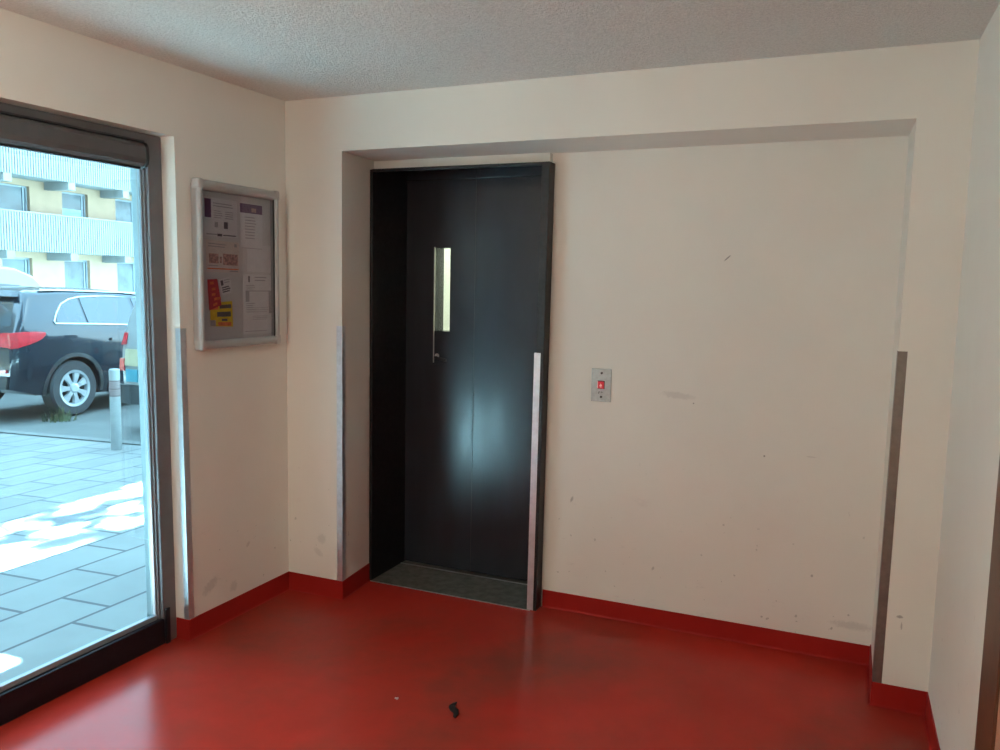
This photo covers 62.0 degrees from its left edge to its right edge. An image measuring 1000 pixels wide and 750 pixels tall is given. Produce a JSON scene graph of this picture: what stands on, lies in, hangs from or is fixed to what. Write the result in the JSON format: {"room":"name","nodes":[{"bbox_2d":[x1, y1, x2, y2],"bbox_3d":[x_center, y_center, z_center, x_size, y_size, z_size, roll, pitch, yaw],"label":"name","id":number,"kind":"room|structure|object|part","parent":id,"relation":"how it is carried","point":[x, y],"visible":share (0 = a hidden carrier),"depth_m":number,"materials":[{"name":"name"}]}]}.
{"room":"elevator lobby","nodes":[
{"label":"elevator lobby","id":0,"kind":"room"},
{"bbox_2d":[131,168,151,616],"bbox_3d":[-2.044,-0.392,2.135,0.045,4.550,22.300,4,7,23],"label":"wall","id":1,"kind":"structure","parent":0,"point":[133,176],"depth_m":3.48,"materials":[{"name":"white paint"}]},
{"bbox_2d":[0,8,288,624],"bbox_3d":[-2.104,0.068,1.831,0.140,2.700,6.012,4,7,23],"label":"wall","id":2,"kind":"structure","parent":0,"point":[208,128],"depth_m":3.59,"materials":[{"name":"white paint"}]},
{"bbox_2d":[0,102,176,725],"bbox_3d":[-1.625,0.136,3.030,0.080,2.122,1.069,4,7,23],"label":"window","id":3,"kind":"structure","parent":2,"relation":"in","point":[21,694],"depth_m":3.39,"materials":[{"name":"metal"}]},
{"bbox_2d":[0,110,149,168],"bbox_3d":[-1.575,-0.819,2.851,0.057,0.109,0.904,4,7,23],"label":"roller cassette","id":4,"kind":"object","parent":3,"relation":"attached to","point":[17,131],"visible":1,"depth_m":2.94,"materials":[{"name":"black plastic"}]},
{"bbox_3d":[-1.646,1.134,3.150,0.070,0.111,0.948,4,7,23],"label":"rail","id":5,"kind":"part","parent":3,"relation":"part of","materials":[{"name":"black metal"}]},
{"bbox_3d":[-1.630,0.116,3.028,0.040,1.962,0.925,4,7,23],"label":"sash","id":6,"kind":"part","parent":3,"relation":"part of","materials":[{"name":"metal"}]},
{"bbox_2d":[175,328,193,619],"bbox_3d":[-1.335,0.429,3.525,0.026,1.256,0.046,4,7,23],"label":"guard","id":7,"kind":"object","parent":2,"relation":"attached to","point":[181,357],"visible":1,"depth_m":3.51,"materials":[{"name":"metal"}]},
{"bbox_2d":[176,571,288,641],"bbox_3d":[-1.233,1.068,3.905,0.079,0.093,0.692,4,7,23],"label":"baseboard","id":8,"kind":"structure","parent":2,"relation":"attached to","point":[187,630],"depth_m":3.81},
{"bbox_2d":[191,177,280,350],"bbox_3d":[-1.160,-0.482,3.699,0.046,0.716,0.523,4,7,23],"label":"notice board","id":9,"kind":"object","parent":2,"relation":"attached to","point":[206,336],"visible":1,"depth_m":3.67,"materials":[{"name":"silver metal"}]},
{"bbox_2d":[207,279,221,309],"bbox_3d":[-1.231,-0.346,3.586,0.001,0.135,0.084,4,7,23],"label":"leaflet","id":10,"kind":"object","parent":9,"relation":"attached to","point":[214,298],"visible":1,"depth_m":3.58,"materials":[{"name":"red paper"}]},
{"bbox_2d":[204,196,236,237],"bbox_3d":[-1.206,-0.680,3.596,0.001,0.164,0.202,4,7,23],"label":"notice sheet","id":11,"kind":"object","parent":9,"relation":"attached to","point":[220,215],"visible":1,"depth_m":3.59,"materials":[{"name":"white paper"}]},
{"bbox_2d":[210,301,232,326],"bbox_3d":[-1.216,-0.265,3.634,0.001,0.114,0.142,4,7,23],"label":"poster","id":12,"kind":"object","parent":9,"relation":"attached to","point":[222,315],"visible":1,"depth_m":3.64,"materials":[{"name":"yellow paper"}]},
{"bbox_2d":[211,320,215,325],"bbox_3d":[-1.238,-0.224,3.590,0.001,0.026,0.031,4,7,23],"label":"photo","id":13,"kind":"object","parent":12,"relation":"attached to","point":[213,322],"depth_m":3.59,"materials":[{"name":"grey"}]},
{"bbox_2d":[217,311,230,316],"bbox_3d":[-1.210,-0.267,3.648,0.001,0.023,0.087,4,7,23],"label":"print","id":14,"kind":"object","parent":12,"relation":"on","point":[219,313],"depth_m":3.65},
{"bbox_2d":[220,304,230,308],"bbox_3d":[-1.206,-0.301,3.652,0.001,0.019,0.074,4,7,23],"label":"print","id":15,"kind":"object","parent":12,"relation":"on","point":[224,306],"depth_m":3.65},
{"bbox_2d":[206,239,238,272],"bbox_3d":[-1.206,-0.516,3.622,0.001,0.139,0.204,4,7,23],"label":"notice sheet","id":16,"kind":"object","parent":9,"relation":"attached to","point":[221,256],"visible":1,"depth_m":3.62,"materials":[{"name":"beige paper"}]},
{"bbox_2d":[219,277,231,294],"bbox_3d":[-1.203,-0.390,3.646,0.001,0.082,0.083,4,7,23],"label":"paper slip","id":17,"kind":"object","parent":9,"relation":"attached to","point":[225,283],"visible":1,"depth_m":3.65,"materials":[{"name":"white paper"}]},
{"bbox_3d":[-1.178,-0.483,3.706,0.008,0.690,0.499,4,7,23],"label":"panel","id":18,"kind":"part","parent":9,"relation":"part of","materials":[{"name":"clear glass"}]},
{"bbox_3d":[-1.155,-0.814,3.663,0.044,0.042,0.479,4,7,23],"label":"frame rail","id":19,"kind":"part","parent":9,"relation":"part of","materials":[{"name":"silver metal"}]},
{"bbox_3d":[-1.168,-0.147,3.736,0.044,0.036,0.479,4,7,23],"label":"frame rail","id":20,"kind":"part","parent":9,"relation":"part of","materials":[{"name":"silver metal"}]},
{"bbox_2d":[240,202,262,249],"bbox_3d":[-1.128,-0.675,3.778,0.001,0.204,0.152,4,7,23],"label":"notice sheet","id":21,"kind":"object","parent":9,"relation":"attached to","point":[251,231],"visible":1,"depth_m":3.78,"materials":[{"name":"white paper"}]},
{"bbox_2d":[243,274,270,333],"bbox_3d":[-1.119,-0.328,3.854,0.001,0.273,0.213,4,7,23],"label":"notice sheet","id":22,"kind":"object","parent":9,"relation":"attached to","point":[256,288],"visible":1,"depth_m":3.84,"materials":[{"name":"white paper"}]},
{"bbox_2d":[247,246,270,271],"bbox_3d":[-1.109,-0.537,3.844,0.001,0.122,0.170,4,7,23],"label":"notice sheet","id":23,"kind":"object","parent":9,"relation":"attached to","point":[257,260],"visible":1,"depth_m":3.84,"materials":[{"name":"white paper"}]},
{"bbox_2d":[0,581,928,749],"bbox_3d":[-0.452,1.459,1.462,3.850,0.120,6.400,4,7,23],"label":"floor","id":24,"kind":"structure","parent":0,"point":[296,670],"depth_m":3.19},
{"bbox_2d":[449,702,458,717],"bbox_3d":[-0.169,1.225,3.042,0.035,0.009,0.115,0,6,-8],"label":"dry leaf","id":25,"kind":"object","parent":24,"relation":"on","point":[452,707],"visible":1,"depth_m":3.04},
{"bbox_2d":[0,0,999,100],"bbox_3d":[-0.374,-1.158,1.163,3.790,0.350,6.400,4,7,23],"label":"ceiling","id":26,"kind":"structure","parent":0,"point":[285,50],"depth_m":2.82,"materials":[{"name":"paint"}]},
{"bbox_2d":[285,39,979,691],"bbox_3d":[0.599,-0.079,3.653,3.640,2.700,0.520,4,7,23],"label":"wall","id":27,"kind":"structure","parent":0,"point":[750,250],"depth_m":3.57,"materials":[{"name":"white paint"}]},
{"bbox_2d":[289,563,369,599],"bbox_3d":[-0.861,1.036,4.270,0.333,0.093,0.297,4,7,23],"label":"baseboard","id":28,"kind":"structure","parent":27,"relation":"attached to","point":[330,588],"depth_m":4.15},
{"bbox_2d":[336,326,345,580],"bbox_3d":[-0.768,0.388,4.028,0.032,1.251,0.032,4,7,23],"label":"guard","id":29,"kind":"object","parent":27,"relation":"attached to","point":[341,515],"visible":1,"depth_m":4.02,"materials":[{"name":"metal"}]},
{"bbox_2d":[369,161,554,610],"bbox_3d":[-0.143,0.001,4.255,0.950,2.220,0.457,4,7,23],"label":"door","id":30,"kind":"structure","parent":27,"relation":"in","point":[450,411],"depth_m":4.37,"materials":[{"name":"black paint"}]},
{"bbox_3d":[-0.351,-0.373,4.445,0.005,0.615,0.007,4,7,23],"label":"slot trim","id":31,"kind":"part","parent":30,"relation":"part of","materials":[{"name":"metal"}]},
{"bbox_3d":[-0.316,-0.087,4.442,0.070,0.027,0.028,4,7,23],"label":"pull handle","id":32,"kind":"part","parent":30,"relation":"part of","materials":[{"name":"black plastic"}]},
{"bbox_3d":[-0.306,-1.067,4.362,0.412,0.086,0.023,4,7,23],"label":"head panel","id":33,"kind":"part","parent":30,"relation":"part of","materials":[{"name":"paint"}]},
{"bbox_2d":[443,249,450,329],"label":"window","id":34,"kind":"structure","parent":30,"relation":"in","point":[446,307],"depth_m":5.54,"materials":[{"name":"glass"}]},
{"bbox_3d":[-0.207,1.099,4.314,0.895,0.023,0.304,4,7,23],"label":"sill","id":35,"kind":"part","parent":30,"relation":"part of","materials":[{"name":"grey metal"}]},
{"bbox_3d":[0.108,-1.041,4.182,0.487,0.082,0.027,4,7,23],"label":"head panel","id":36,"kind":"part","parent":30,"relation":"part of","materials":[{"name":"paint"}]},
{"bbox_2d":[527,353,540,609],"bbox_3d":[0.165,0.512,3.945,0.039,1.240,0.032,4,7,23],"label":"guard","id":37,"kind":"object","parent":30,"relation":"attached to","point":[537,356],"visible":1,"depth_m":3.93,"materials":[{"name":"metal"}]},
{"bbox_2d":[591,368,611,401],"bbox_3d":[0.465,0.047,3.825,0.094,0.152,0.012,4,7,23],"label":"button","id":38,"kind":"object","parent":27,"relation":"attached to","point":[601,378],"visible":1,"depth_m":3.83,"materials":[{"name":"metal"}]},
{"bbox_2d":[542,589,869,665],"bbox_3d":[0.875,1.129,3.757,1.460,0.086,0.015,4,7,23],"label":"baseboard","id":39,"kind":"structure","parent":27,"relation":"attached to","point":[836,650],"depth_m":3.72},
{"bbox_2d":[872,351,907,682],"bbox_3d":[1.441,0.535,3.079,0.040,1.251,0.036,4,7,23],"label":"guard","id":40,"kind":"object","parent":27,"relation":"attached to","point":[901,360],"visible":1,"depth_m":3.06,"materials":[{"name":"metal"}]},
{"bbox_2d":[867,645,926,715],"bbox_3d":[1.554,1.192,3.269,0.200,0.093,0.368,4,7,23],"label":"baseboard","id":41,"kind":"object","parent":27,"relation":"attached to","point":[886,696],"visible":0.81,"depth_m":3.11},
{"bbox_2d":[928,3,999,749],"bbox_3d":[0.825,0.282,0.401,0.614,2.700,5.300,4,7,23],"label":"wall","id":42,"kind":"structure","parent":0,"point":[973,448],"depth_m":2.49,"materials":[{"name":"white paint"}]},
{"bbox_2d":[923,692,939,749],"bbox_3d":[1.373,1.264,2.584,0.015,0.093,1.060,4,7,22],"label":"baseboard","id":43,"kind":"structure","parent":42,"relation":"attached to","point":[932,737],"depth_m":2.90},
{"bbox_2d":[974,458,999,749],"bbox_3d":[0.970,0.324,1.421,0.032,2.200,1.201,4,7,22],"label":"door","id":44,"kind":"structure","parent":42,"relation":"in","point":[987,737],"depth_m":1.93,"materials":[{"name":"brown wood"}]},
{"label":"outside","id":45,"kind":"structure","parent":0,"visible":0},
{"bbox_2d":[0,391,140,441],"bbox_3d":[1.404,-0.961,26.394,12.780,0.592,37.180,4,7,23],"label":"ground","id":46,"kind":"structure","parent":45,"point":[18,412],"depth_m":10.65,"materials":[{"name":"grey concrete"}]},
{"bbox_2d":[0,266,41,286],"bbox_3d":[-9.066,-0.807,13.978,1.920,2.162,4.616,4,7,23],"label":"van","id":47,"kind":"object","parent":46,"relation":"on","point":[9,276],"visible":0.05,"depth_m":13.92,"materials":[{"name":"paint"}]},
{"bbox_2d":[41,405,76,422],"bbox_3d":[-5.541,0.478,10.467,0.401,0.204,0.377,4,7,23],"label":"tuft","id":48,"kind":"object","parent":46,"relation":"on","point":[62,417],"visible":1,"depth_m":10.44,"materials":[{"name":"green plant"}]},
{"bbox_3d":[-5.516,0.477,10.476,0.108,0.204,0.038,5,7,32],"label":"stem","id":49,"kind":"part","parent":48,"relation":"part of","materials":[{"name":"green plant"}]},
{"bbox_2d":[0,286,135,415],"bbox_3d":[-5.900,-0.437,12.502,1.910,1.773,4.683,3,7,20],"label":"car","id":50,"kind":"object","parent":46,"relation":"on","point":[60,345],"visible":0.49,"depth_m":10.73,"materials":[{"name":"black paint"}]},
{"bbox_2d":[0,333,10,347],"bbox_3d":[-6.154,-0.433,10.197,0.530,0.185,0.128,3,5,20],"label":"tail light","id":51,"kind":"object","parent":50,"relation":"attached to","point":[5,338],"depth_m":10.11,"materials":[{"name":"red plastic"}]},
{"bbox_2d":[7,332,45,348],"bbox_3d":[-5.811,-0.432,10.242,0.085,0.203,0.447,5,8,34],"label":"tail light","id":52,"kind":"object","parent":50,"relation":"attached to","point":[15,340],"depth_m":10.20,"materials":[{"name":"red plastic"}]},
{"bbox_3d":[-5.563,-0.030,10.878,0.089,0.534,0.940,3,5,20],"label":"arch trim","id":53,"kind":"part","parent":50,"relation":"part of","materials":[{"name":"black plastic"}]},
{"bbox_3d":[-5.594,-1.143,11.368,0.062,0.033,1.650,3,5,20],"label":"roof rail","id":54,"kind":"part","parent":50,"relation":"part of","materials":[{"name":"silver metal"}]},
{"bbox_3d":[-5.327,-0.895,11.722,0.245,0.442,2.413,3,5,20],"label":"window trim","id":55,"kind":"part","parent":50,"relation":"part of","materials":[{"name":"silver metal"}]},
{"bbox_2d":[0,429,140,445],"bbox_3d":[-9.109,0.592,11.177,19.709,0.813,0.120,4,7,25],"label":"kerb","id":56,"kind":"object","parent":46,"relation":"on","point":[104,440],"depth_m":9.10,"materials":[{"name":"stone"}]},
{"bbox_2d":[119,303,138,404],"bbox_3d":[-2.809,-0.319,11.004,1.700,1.662,4.079,4,7,25],"label":"car","id":57,"kind":"object","parent":46,"relation":"on","point":[129,389],"visible":0.06,"depth_m":9.48,"materials":[{"name":"paint"}]},
{"bbox_2d":[119,358,124,370],"bbox_3d":[-4.306,-0.126,9.541,0.070,0.140,0.092,4,7,25],"label":"tail light","id":58,"kind":"object","parent":57,"relation":"attached to","point":[122,360],"depth_m":9.50,"materials":[{"name":"red plastic"}]},
{"bbox_2d":[121,332,127,344],"bbox_3d":[-4.281,-0.419,9.557,0.065,0.140,0.121,4,7,25],"label":"tail light","id":59,"kind":"object","parent":57,"relation":"attached to","point":[125,338],"depth_m":9.52,"materials":[{"name":"red plastic"}]},
{"bbox_3d":[-4.073,-0.191,9.392,0.450,0.190,0.029,4,7,26],"label":"number plate","id":60,"kind":"part","parent":57,"relation":"part of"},
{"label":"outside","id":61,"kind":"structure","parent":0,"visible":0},
{"bbox_2d":[0,433,146,683],"bbox_3d":[-15.174,1.320,4.706,25.780,1.067,17.600,4,7,23],"label":"pavement","id":62,"kind":"structure","parent":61,"point":[64,589],"depth_m":4.98,"materials":[{"name":"grey stone"}]},
{"bbox_2d":[22,506,107,525],"bbox_3d":[-3.023,0.988,5.794,0.529,0.043,0.528,4,7,28],"label":"manhole cover","id":63,"kind":"object","parent":62,"relation":"on","point":[73,514],"visible":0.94,"depth_m":5.77,"materials":[{"name":"metal"}]},
{"bbox_2d":[109,368,121,449],"bbox_3d":[-3.844,0.344,8.313,0.104,0.820,0.104,4,7,23],"label":"bollard","id":64,"kind":"object","parent":62,"relation":"on","point":[114,374],"visible":1,"depth_m":8.28,"materials":[{"name":"grey metal"}]},
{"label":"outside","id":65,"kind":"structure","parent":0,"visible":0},
{"bbox_3d":[-25.942,-1.750,38.484,47.000,1.807,36.790,4,7,23],"label":"road","id":66,"kind":"object","parent":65,"visible":0},
{"bbox_2d":[0,146,134,293],"bbox_3d":[-22.323,-9.011,33.773,9.500,16.000,29.596,3,7,17],"label":"apartment building","id":67,"kind":"structure","parent":66,"relation":"on","point":[65,221],"depth_m":34.56,"materials":[{"name":"grey concrete"}]},
{"bbox_3d":[-19.430,-6.792,33.091,0.010,1.410,1.280,3,7,17],"label":"pane","id":68,"kind":"part","parent":67,"relation":"part of","materials":[{"name":"clear glass"}]},
{"bbox_3d":[-19.499,-3.253,33.479,0.010,2.790,1.280,3,7,17],"label":"pane","id":69,"kind":"part","parent":67,"relation":"part of","materials":[{"name":"glass"}]},
{"bbox_3d":[-18.037,-8.477,32.471,0.025,1.470,29.560,3,7,17],"label":"balcony panel","id":70,"kind":"part","parent":67,"relation":"part of","materials":[{"name":"grey concrete"}]},
{"bbox_3d":[-18.093,-5.605,32.786,0.025,1.450,29.560,3,7,17],"label":"balcony panel","id":71,"kind":"part","parent":67,"relation":"part of","materials":[{"name":"grey concrete"}]},
{"bbox_3d":[-18.050,-6.349,32.695,0.080,0.050,29.560,3,7,17],"label":"handrail","id":72,"kind":"part","parent":67,"relation":"part of","materials":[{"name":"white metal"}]},
{"bbox_2d":[62,208,80,216],"bbox_3d":[-18.538,-6.770,35.967,0.007,0.775,1.130,3,7,17],"label":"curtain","id":73,"kind":"object","parent":67,"relation":"hanging from","point":[69,212],"depth_m":35.96,"materials":[{"name":"white fabric"}]},
{"bbox_3d":[-18.519,-7.094,36.007,0.010,1.410,1.280,3,7,17],"label":"pane","id":74,"kind":"part","parent":67,"relation":"part of","materials":[{"name":"clear glass"}]},
{"bbox_3d":[-18.588,-3.555,36.395,0.010,2.790,1.280,3,7,17],"label":"pane","id":75,"kind":"part","parent":67,"relation":"part of","materials":[{"name":"glass"}]},
{"bbox_3d":[-17.609,-7.396,38.923,0.010,1.410,1.280,3,7,17],"label":"pane","id":76,"kind":"part","parent":67,"relation":"part of","materials":[{"name":"glass"}]},
{"bbox_3d":[-17.678,-3.857,39.311,0.010,2.790,1.280,3,7,17],"label":"pane","id":77,"kind":"part","parent":67,"relation":"part of","materials":[{"name":"glass"}]}
]}

